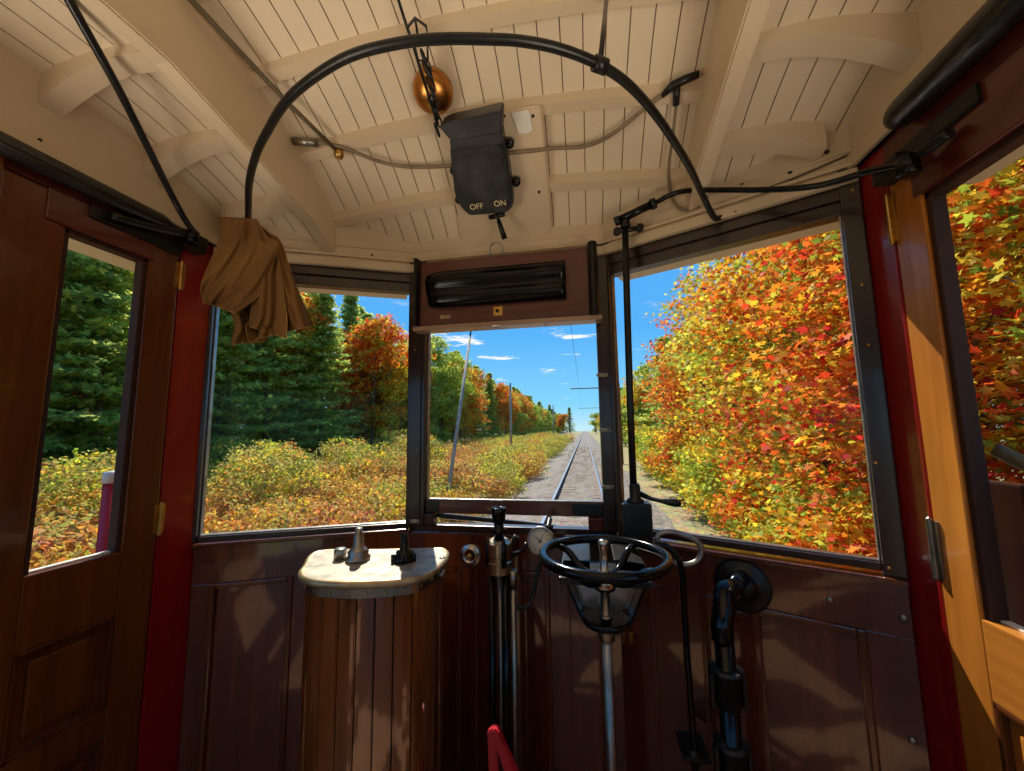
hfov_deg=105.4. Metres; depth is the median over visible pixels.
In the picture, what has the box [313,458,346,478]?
shrub
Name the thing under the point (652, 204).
rod
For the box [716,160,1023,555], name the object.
maple tree
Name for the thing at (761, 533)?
sapling
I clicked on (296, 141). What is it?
socket
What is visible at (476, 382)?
maple tree
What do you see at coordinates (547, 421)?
leafy tree
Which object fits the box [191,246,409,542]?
window
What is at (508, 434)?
shrub
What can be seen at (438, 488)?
shrub
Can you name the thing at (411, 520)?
clip
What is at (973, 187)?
maple tree
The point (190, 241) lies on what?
bracket
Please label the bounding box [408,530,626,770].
wall
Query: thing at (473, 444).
shrub
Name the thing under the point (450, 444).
shrub
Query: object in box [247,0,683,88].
trim
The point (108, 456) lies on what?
bush
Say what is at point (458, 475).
shrub
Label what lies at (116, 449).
bush
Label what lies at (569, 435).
shrub
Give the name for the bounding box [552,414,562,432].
leafy tree
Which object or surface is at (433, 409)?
leafy tree
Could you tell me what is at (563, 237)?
trim
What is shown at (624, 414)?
leafy tree
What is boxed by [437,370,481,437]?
maple tree
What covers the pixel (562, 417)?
maple tree
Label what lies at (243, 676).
wall
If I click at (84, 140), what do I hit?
trim
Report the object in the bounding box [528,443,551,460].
shrub
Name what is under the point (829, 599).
screw
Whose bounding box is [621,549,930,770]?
wall
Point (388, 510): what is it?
shrub
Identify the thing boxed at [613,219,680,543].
valve
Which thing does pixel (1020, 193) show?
maple tree
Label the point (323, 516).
shrub
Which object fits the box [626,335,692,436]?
leafy tree
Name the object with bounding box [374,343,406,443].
pine tree
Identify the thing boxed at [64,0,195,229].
rod
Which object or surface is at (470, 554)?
socket
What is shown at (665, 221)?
trim
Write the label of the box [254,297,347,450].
pine tree
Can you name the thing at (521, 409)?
maple tree
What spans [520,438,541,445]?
shrub
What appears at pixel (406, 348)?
maple tree
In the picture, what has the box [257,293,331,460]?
pine tree
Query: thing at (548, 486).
tie
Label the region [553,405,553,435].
utility pole
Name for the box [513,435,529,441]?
shrub
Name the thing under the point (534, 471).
shrub
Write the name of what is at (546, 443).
shrub
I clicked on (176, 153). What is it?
trim
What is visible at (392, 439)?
bush
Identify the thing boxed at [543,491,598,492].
tie
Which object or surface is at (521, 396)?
maple tree
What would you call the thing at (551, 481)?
tie
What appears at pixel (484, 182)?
switch box
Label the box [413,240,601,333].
box
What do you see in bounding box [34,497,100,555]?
shrub
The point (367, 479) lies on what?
shrub
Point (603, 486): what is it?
clip
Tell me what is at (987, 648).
door
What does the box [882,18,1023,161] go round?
trim
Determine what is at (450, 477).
leaning pole
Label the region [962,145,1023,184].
trim
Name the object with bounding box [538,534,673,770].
handbrake
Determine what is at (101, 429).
pine tree
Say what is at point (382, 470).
shrub
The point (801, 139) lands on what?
trim
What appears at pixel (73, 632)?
door
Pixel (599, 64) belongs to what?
hoop
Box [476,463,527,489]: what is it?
shrub
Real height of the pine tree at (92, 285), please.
15.604 m
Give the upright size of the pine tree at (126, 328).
12.848 m
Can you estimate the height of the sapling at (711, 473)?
2.313 m
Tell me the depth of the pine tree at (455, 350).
62.79 m
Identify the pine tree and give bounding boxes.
[40,249,129,479]
[40,259,128,476]
[42,255,208,473]
[50,277,241,466]
[209,308,290,462]
[211,293,333,453]
[211,341,247,436]
[243,292,340,442]
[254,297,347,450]
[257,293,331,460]
[258,293,365,456]
[327,295,377,447]
[334,306,374,442]
[342,312,383,445]
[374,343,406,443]
[438,353,463,441]
[451,350,479,437]
[469,365,491,437]
[479,372,505,436]
[517,390,532,435]
[524,395,539,434]
[536,401,550,432]
[562,407,576,432]
[620,387,627,445]
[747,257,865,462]
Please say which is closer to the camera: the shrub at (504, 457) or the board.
the board
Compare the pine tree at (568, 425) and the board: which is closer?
the board
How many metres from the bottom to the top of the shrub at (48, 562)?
1.523 m
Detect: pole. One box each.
[95,471,114,552]
[442,331,471,521]
[509,383,511,444]
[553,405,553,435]
[570,383,623,463]
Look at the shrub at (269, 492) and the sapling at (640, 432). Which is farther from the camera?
the sapling at (640, 432)
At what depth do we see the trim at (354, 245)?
1.44 m
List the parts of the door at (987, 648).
rail, rail, panel moulding, panel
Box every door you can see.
[0,169,185,770]
[883,43,1023,770]
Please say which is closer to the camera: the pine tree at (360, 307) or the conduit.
the conduit
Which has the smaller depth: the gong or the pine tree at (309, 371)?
the gong
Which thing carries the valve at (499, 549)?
on the floor
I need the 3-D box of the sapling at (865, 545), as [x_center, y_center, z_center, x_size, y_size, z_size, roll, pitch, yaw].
[3.323,1.844,3.476,1.928,1.818,2.171,0,-7,-6]
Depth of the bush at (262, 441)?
12.75 m
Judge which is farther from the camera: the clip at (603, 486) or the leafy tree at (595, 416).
the leafy tree at (595, 416)
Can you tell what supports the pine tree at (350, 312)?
on the ground
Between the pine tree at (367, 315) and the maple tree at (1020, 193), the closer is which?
the maple tree at (1020, 193)
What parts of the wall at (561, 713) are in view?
panel moulding, panel moulding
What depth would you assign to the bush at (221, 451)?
15.18 m
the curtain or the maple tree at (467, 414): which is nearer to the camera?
the curtain
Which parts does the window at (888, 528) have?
frame, sash, frame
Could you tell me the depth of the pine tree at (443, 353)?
58.93 m
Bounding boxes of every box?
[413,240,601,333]
[441,102,520,239]
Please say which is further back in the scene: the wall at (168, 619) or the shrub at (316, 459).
the shrub at (316, 459)
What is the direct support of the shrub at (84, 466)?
on the ground
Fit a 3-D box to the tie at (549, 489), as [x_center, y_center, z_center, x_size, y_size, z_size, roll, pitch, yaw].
[2.502,3.883,14.307,2.500,0.140,0.220,-2,-7,10]
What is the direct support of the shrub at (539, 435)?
on the ground
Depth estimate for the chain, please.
1.01 m
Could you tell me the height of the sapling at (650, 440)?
2.775 m
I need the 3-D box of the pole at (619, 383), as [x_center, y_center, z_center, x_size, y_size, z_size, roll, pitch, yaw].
[5.690,2.571,26.282,3.340,5.434,0.266,-2,-7,10]
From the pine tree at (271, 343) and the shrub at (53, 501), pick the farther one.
the pine tree at (271, 343)
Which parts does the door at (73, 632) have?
rail, panel, panel moulding, rail, panel, panel moulding, rail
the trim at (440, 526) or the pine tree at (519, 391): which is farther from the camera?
the pine tree at (519, 391)
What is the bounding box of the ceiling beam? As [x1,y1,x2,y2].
[80,0,335,251]
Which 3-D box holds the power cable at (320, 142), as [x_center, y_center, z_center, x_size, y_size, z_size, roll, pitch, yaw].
[-0.391,-0.722,1.244,0.427,0.075,0.060,0,-7,-4]
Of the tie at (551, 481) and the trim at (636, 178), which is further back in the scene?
the tie at (551, 481)
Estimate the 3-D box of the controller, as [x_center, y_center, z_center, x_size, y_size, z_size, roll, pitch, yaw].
[-0.346,0.909,0.905,0.378,1.108,0.251,-1,-7,0]
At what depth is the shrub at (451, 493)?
9.13 m
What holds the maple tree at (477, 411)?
on the ground
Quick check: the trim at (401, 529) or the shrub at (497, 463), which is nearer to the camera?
the trim at (401, 529)
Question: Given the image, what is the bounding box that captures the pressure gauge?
[516,518,554,609]
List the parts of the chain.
link plate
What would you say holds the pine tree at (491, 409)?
on the ground
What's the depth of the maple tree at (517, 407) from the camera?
84.95 m
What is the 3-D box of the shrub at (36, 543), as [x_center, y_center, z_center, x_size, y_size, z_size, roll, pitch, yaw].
[-6.251,2.307,4.403,2.247,1.682,2.338,5,-8,-39]
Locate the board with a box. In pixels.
[449,103,551,240]
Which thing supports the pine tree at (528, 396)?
on the ground
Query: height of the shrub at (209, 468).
1.500 m
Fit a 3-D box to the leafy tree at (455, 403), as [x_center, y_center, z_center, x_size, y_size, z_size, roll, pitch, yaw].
[-7.992,2.598,46.712,7.023,10.422,6.826,1,-7,-18]
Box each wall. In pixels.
[135,244,213,770]
[177,532,407,770]
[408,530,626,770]
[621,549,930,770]
[858,146,966,770]
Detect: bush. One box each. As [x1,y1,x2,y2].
[36,448,115,535]
[42,448,115,497]
[88,449,116,471]
[206,442,333,524]
[208,438,273,481]
[210,438,322,494]
[309,436,377,474]
[329,441,406,481]
[373,429,406,450]
[386,433,449,464]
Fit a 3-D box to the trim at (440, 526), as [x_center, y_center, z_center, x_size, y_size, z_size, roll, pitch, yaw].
[-0.010,0.495,1.349,0.724,0.022,0.040,-2,-7,10]
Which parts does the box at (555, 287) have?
ring handle, latch plate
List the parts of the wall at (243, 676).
panel moulding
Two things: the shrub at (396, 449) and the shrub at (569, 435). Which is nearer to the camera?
the shrub at (396, 449)
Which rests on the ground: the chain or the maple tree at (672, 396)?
the maple tree at (672, 396)
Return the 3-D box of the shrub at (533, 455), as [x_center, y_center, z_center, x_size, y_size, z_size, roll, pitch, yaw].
[0.901,4.255,20.657,2.012,1.227,2.095,0,-7,-3]
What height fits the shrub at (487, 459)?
1.824 m
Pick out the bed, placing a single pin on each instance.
(536, 486)
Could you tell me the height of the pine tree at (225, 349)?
11.662 m
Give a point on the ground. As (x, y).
(684, 520)
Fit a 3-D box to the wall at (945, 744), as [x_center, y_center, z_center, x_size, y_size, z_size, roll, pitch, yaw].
[0.890,0.438,0.820,0.045,1.990,0.093,-2,-7,10]
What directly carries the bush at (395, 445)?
on the ground
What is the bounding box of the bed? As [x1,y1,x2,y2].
[484,431,675,529]
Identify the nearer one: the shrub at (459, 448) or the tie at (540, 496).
the tie at (540, 496)
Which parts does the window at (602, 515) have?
frame, sash, frame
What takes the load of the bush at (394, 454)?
on the ground
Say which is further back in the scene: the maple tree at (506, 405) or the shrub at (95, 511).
the maple tree at (506, 405)
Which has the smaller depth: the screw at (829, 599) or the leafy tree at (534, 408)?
the screw at (829, 599)
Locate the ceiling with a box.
[0,0,924,244]
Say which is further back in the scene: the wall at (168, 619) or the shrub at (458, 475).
the shrub at (458, 475)
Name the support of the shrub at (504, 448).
on the ground
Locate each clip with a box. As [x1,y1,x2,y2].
[410,519,418,522]
[596,373,607,376]
[599,428,610,431]
[602,485,613,488]
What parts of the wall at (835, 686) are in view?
panel moulding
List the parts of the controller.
plate, knob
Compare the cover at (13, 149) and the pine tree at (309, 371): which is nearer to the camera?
the cover at (13, 149)
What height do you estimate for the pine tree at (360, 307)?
15.432 m
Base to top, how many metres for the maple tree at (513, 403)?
12.272 m
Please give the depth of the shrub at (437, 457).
13.34 m
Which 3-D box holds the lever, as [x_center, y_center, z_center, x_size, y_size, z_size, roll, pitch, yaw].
[-0.014,1.144,0.909,0.140,0.634,0.080,-2,-7,10]
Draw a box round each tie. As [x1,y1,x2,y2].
[531,519,587,522]
[540,496,599,498]
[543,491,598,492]
[548,486,597,487]
[549,489,597,489]
[549,493,599,495]
[551,481,601,481]
[557,471,599,471]
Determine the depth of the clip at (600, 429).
1.28 m
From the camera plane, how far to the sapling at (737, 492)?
6.33 m
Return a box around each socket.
[291,136,318,146]
[459,543,480,566]
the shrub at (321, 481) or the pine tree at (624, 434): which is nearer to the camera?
the shrub at (321, 481)
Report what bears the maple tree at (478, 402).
on the ground
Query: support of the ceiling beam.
attached to the ceiling
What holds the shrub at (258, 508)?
on the ground
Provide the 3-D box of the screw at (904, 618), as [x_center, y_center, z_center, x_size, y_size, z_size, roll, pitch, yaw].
[0.859,0.510,0.854,0.014,0.014,0.005,-6,-8,36]
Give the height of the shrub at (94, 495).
1.457 m
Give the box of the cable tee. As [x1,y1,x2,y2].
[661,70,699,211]
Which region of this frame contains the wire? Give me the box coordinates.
[694,153,849,215]
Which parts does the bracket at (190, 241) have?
bracket arm, mounting plate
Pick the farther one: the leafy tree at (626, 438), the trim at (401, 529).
the leafy tree at (626, 438)
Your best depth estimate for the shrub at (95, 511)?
6.62 m
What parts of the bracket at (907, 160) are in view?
mounting plate, bracket arm, mounting plate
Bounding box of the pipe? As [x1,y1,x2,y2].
[707,558,772,770]
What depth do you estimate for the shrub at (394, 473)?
12.24 m
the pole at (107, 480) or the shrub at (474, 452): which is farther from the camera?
the shrub at (474, 452)
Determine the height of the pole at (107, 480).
2.238 m
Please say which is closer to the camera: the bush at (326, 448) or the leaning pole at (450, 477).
the leaning pole at (450, 477)
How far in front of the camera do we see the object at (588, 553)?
0.94 m
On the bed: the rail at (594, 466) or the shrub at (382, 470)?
the rail at (594, 466)
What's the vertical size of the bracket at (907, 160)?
0.093 m
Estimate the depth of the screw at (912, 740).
0.83 m
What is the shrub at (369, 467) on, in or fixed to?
on the ground
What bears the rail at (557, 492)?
on the bed
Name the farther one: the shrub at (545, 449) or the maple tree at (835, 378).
the shrub at (545, 449)
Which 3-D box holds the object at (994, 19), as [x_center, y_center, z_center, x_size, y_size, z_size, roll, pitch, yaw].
[0.718,-0.607,0.368,0.058,0.057,0.950,-2,-7,10]
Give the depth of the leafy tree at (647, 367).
18.57 m
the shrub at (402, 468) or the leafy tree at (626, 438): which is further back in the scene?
the leafy tree at (626, 438)
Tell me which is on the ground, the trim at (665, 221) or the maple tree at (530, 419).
the maple tree at (530, 419)
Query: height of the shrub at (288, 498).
1.143 m
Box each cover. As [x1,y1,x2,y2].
[0,131,172,226]
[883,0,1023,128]
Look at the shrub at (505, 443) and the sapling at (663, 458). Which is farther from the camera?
the shrub at (505, 443)
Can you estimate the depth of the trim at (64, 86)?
0.89 m
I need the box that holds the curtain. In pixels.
[200,217,313,344]
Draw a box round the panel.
[989,444,1023,626]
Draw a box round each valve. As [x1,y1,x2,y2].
[485,506,527,770]
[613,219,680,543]
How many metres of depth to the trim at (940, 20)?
0.83 m
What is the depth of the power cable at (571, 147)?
1.17 m
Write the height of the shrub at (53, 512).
1.675 m
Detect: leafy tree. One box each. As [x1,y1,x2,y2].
[395,366,449,426]
[400,334,476,437]
[430,365,477,443]
[506,395,527,435]
[531,402,541,432]
[541,410,552,432]
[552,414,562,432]
[587,413,598,431]
[620,381,663,441]
[620,391,647,445]
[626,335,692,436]
[633,335,745,433]
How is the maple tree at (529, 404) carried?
on the ground
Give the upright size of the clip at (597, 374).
0.012 m
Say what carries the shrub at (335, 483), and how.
on the ground
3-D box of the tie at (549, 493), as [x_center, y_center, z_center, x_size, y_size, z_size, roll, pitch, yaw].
[2.263,3.762,13.219,2.500,0.140,0.220,-2,-7,11]
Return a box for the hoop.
[245,0,735,221]
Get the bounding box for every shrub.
[29,498,247,569]
[29,520,89,568]
[30,508,92,567]
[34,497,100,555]
[34,529,216,568]
[36,489,99,546]
[38,466,105,503]
[45,478,101,511]
[48,502,209,548]
[55,492,101,522]
[204,482,273,530]
[204,497,318,531]
[206,476,282,517]
[207,464,226,483]
[217,514,286,531]
[232,492,339,531]
[241,480,308,501]
[254,491,332,527]
[270,459,329,479]
[271,476,342,516]
[280,495,389,527]
[289,466,358,505]
[309,475,380,517]
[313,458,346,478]
[318,455,394,502]
[320,482,438,523]
[324,470,405,522]
[342,477,436,521]
[347,461,393,490]
[373,457,406,492]
[376,473,405,486]
[382,449,406,463]
[404,475,479,521]
[429,453,498,498]
[429,487,482,522]
[430,449,451,460]
[430,457,484,487]
[437,441,460,452]
[443,443,478,459]
[446,448,482,462]
[449,452,482,462]
[452,459,482,484]
[453,437,478,446]
[458,469,518,498]
[462,440,487,451]
[464,437,486,447]
[469,448,528,482]
[472,446,488,458]
[476,460,529,498]
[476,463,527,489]
[481,457,525,479]
[485,439,503,446]
[485,441,508,452]
[487,444,516,456]
[491,442,532,461]
[503,433,517,437]
[505,451,551,480]
[512,441,538,448]
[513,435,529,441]
[519,454,548,474]
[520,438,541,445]
[520,445,545,456]
[527,447,554,459]
[527,451,550,468]
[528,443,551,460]
[531,432,549,439]
[540,438,566,454]
[545,445,561,456]
[548,434,571,449]
[563,433,575,442]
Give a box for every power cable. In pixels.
[317,140,451,168]
[508,93,661,154]
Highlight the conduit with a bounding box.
[188,0,343,159]
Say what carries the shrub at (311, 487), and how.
on the ground
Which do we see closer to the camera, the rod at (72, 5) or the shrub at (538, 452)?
the rod at (72, 5)
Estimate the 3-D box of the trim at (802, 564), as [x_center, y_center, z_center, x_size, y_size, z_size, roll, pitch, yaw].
[0.614,0.460,1.070,0.666,0.012,0.080,-6,-8,36]
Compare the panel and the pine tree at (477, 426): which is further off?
the pine tree at (477, 426)
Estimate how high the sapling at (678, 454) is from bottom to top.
2.313 m
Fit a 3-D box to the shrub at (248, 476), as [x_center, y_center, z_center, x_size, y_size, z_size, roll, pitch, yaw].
[-7.527,3.177,10.882,2.379,1.435,2.478,-4,-7,27]
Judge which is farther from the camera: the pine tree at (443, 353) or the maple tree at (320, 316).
the pine tree at (443, 353)
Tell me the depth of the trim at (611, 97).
1.12 m
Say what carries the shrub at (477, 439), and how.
on the ground
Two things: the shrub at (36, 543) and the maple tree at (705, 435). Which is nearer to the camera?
the shrub at (36, 543)
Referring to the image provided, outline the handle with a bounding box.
[654,529,710,770]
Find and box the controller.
[297,527,449,770]
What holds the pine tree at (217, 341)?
on the ground
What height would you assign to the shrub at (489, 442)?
1.742 m
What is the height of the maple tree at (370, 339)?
11.637 m
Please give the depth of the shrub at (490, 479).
12.03 m
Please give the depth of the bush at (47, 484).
7.14 m
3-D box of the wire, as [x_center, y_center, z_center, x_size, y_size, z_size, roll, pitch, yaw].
[0.607,-0.541,1.149,0.633,0.039,0.007,-6,-8,36]
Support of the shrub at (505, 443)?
on the ground
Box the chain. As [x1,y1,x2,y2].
[397,0,441,137]
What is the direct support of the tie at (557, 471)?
on the bed
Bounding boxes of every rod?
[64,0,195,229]
[613,162,894,225]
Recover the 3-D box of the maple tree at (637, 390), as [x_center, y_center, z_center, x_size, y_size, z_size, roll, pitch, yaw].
[10.488,2.147,29.633,5.647,6.917,5.056,-7,-9,43]
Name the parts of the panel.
curved arm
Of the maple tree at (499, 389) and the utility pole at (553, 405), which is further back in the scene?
the maple tree at (499, 389)
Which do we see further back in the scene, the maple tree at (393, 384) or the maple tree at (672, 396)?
the maple tree at (393, 384)
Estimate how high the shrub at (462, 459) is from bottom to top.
1.306 m
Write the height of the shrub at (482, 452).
1.492 m
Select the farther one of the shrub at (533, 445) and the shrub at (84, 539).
the shrub at (533, 445)
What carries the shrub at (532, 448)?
on the ground
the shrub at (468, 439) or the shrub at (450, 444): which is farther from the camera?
the shrub at (468, 439)
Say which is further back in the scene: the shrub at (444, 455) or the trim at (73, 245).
the shrub at (444, 455)
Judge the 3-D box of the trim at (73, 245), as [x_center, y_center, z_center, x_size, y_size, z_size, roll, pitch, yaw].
[-1.241,-0.430,0.664,0.110,0.020,1.150,-2,-7,10]
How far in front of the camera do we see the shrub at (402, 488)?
8.52 m
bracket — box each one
[89,204,207,255]
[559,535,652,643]
[872,82,982,187]
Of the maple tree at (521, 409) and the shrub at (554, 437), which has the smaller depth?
the shrub at (554, 437)
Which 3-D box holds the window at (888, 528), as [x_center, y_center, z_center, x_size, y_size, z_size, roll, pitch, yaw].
[0.628,-0.044,1.153,0.668,1.008,0.114,-6,-8,36]
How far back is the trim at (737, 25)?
0.91 m
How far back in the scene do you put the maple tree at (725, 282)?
6.72 m
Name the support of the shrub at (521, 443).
on the ground
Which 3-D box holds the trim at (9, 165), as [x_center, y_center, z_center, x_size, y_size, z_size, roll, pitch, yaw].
[-1.113,-0.496,0.906,0.049,0.058,0.655,-2,-7,10]
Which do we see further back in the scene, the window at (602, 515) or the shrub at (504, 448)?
the shrub at (504, 448)
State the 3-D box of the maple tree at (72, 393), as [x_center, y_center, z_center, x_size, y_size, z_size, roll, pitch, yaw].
[-19.774,-1.101,16.499,6.557,11.251,7.324,0,-7,-9]
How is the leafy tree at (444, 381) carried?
on the ground
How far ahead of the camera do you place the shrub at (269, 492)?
10.51 m
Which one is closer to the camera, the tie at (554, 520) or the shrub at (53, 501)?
the shrub at (53, 501)
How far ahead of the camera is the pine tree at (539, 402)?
152.61 m
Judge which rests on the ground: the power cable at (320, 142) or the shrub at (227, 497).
the shrub at (227, 497)
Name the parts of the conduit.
knob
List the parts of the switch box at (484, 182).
lid, switch handle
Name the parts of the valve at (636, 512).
upright rod, lever handle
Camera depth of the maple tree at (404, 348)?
38.27 m
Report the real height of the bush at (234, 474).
2.324 m
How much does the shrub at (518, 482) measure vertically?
1.471 m
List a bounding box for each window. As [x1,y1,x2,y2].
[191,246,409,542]
[405,244,617,531]
[605,169,908,578]
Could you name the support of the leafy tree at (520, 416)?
on the ground
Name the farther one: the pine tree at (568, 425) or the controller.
the pine tree at (568, 425)
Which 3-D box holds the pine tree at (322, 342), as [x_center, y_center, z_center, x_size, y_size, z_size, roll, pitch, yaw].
[-12.425,-0.909,24.896,6.085,12.562,6.666,1,-7,-17]
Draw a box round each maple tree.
[47,259,95,434]
[216,292,335,437]
[326,312,436,445]
[332,351,407,449]
[336,341,407,444]
[379,348,436,440]
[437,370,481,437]
[441,362,493,437]
[455,386,484,439]
[458,382,486,434]
[480,382,516,432]
[491,389,515,435]
[495,385,519,434]
[500,401,520,434]
[507,399,528,433]
[513,391,534,434]
[518,396,533,431]
[523,400,537,432]
[555,413,570,430]
[620,370,660,436]
[634,265,772,461]
[651,248,843,476]
[663,232,1013,539]
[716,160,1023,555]
[756,193,1023,482]
[779,160,1023,483]
[946,156,1023,481]
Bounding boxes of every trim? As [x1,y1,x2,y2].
[0,46,219,246]
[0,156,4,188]
[3,158,176,241]
[37,44,160,117]
[68,238,134,271]
[142,129,235,185]
[191,527,408,547]
[214,223,411,273]
[221,195,294,219]
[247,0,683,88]
[297,81,701,163]
[333,168,685,227]
[409,522,617,534]
[411,224,603,272]
[602,127,858,254]
[617,535,908,586]
[685,0,771,212]
[717,120,826,160]
[750,11,923,71]
[846,0,986,168]
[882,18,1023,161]
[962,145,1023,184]
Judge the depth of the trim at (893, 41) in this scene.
0.80 m
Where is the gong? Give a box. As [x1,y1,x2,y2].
[412,62,453,114]
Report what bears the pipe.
attached to the wall at (835, 686)
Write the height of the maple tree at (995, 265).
6.540 m
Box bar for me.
[437,513,557,525]
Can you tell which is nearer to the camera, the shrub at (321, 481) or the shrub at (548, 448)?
the shrub at (321, 481)
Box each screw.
[826,597,833,602]
[900,615,908,621]
[908,737,917,744]
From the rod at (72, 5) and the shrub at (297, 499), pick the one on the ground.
the shrub at (297, 499)
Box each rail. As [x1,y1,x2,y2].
[541,432,583,523]
[586,434,602,500]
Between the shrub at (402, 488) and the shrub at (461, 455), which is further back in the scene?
the shrub at (461, 455)
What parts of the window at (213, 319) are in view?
frame, sash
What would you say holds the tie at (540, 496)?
on the bed
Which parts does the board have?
plate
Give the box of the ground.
[110,431,1023,542]
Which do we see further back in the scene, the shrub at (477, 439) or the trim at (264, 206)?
the shrub at (477, 439)
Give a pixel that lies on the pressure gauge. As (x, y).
(538, 536)
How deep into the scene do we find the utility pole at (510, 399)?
30.44 m
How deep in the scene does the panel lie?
0.75 m
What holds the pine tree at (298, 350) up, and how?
on the ground
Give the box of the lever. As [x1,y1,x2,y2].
[487,724,518,770]
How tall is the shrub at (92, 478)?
1.768 m
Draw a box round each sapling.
[624,422,666,472]
[635,423,684,481]
[642,426,726,493]
[659,433,741,515]
[673,432,774,538]
[694,447,856,543]
[717,456,875,554]
[774,488,877,557]
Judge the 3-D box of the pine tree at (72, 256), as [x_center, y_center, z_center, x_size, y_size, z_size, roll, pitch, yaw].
[-14.332,-2.310,11.823,6.022,12.433,6.598,-6,-8,39]
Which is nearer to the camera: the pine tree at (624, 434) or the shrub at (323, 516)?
the shrub at (323, 516)
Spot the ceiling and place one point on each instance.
(665, 42)
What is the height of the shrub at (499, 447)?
1.682 m
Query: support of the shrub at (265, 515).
on the ground
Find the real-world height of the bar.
0.091 m

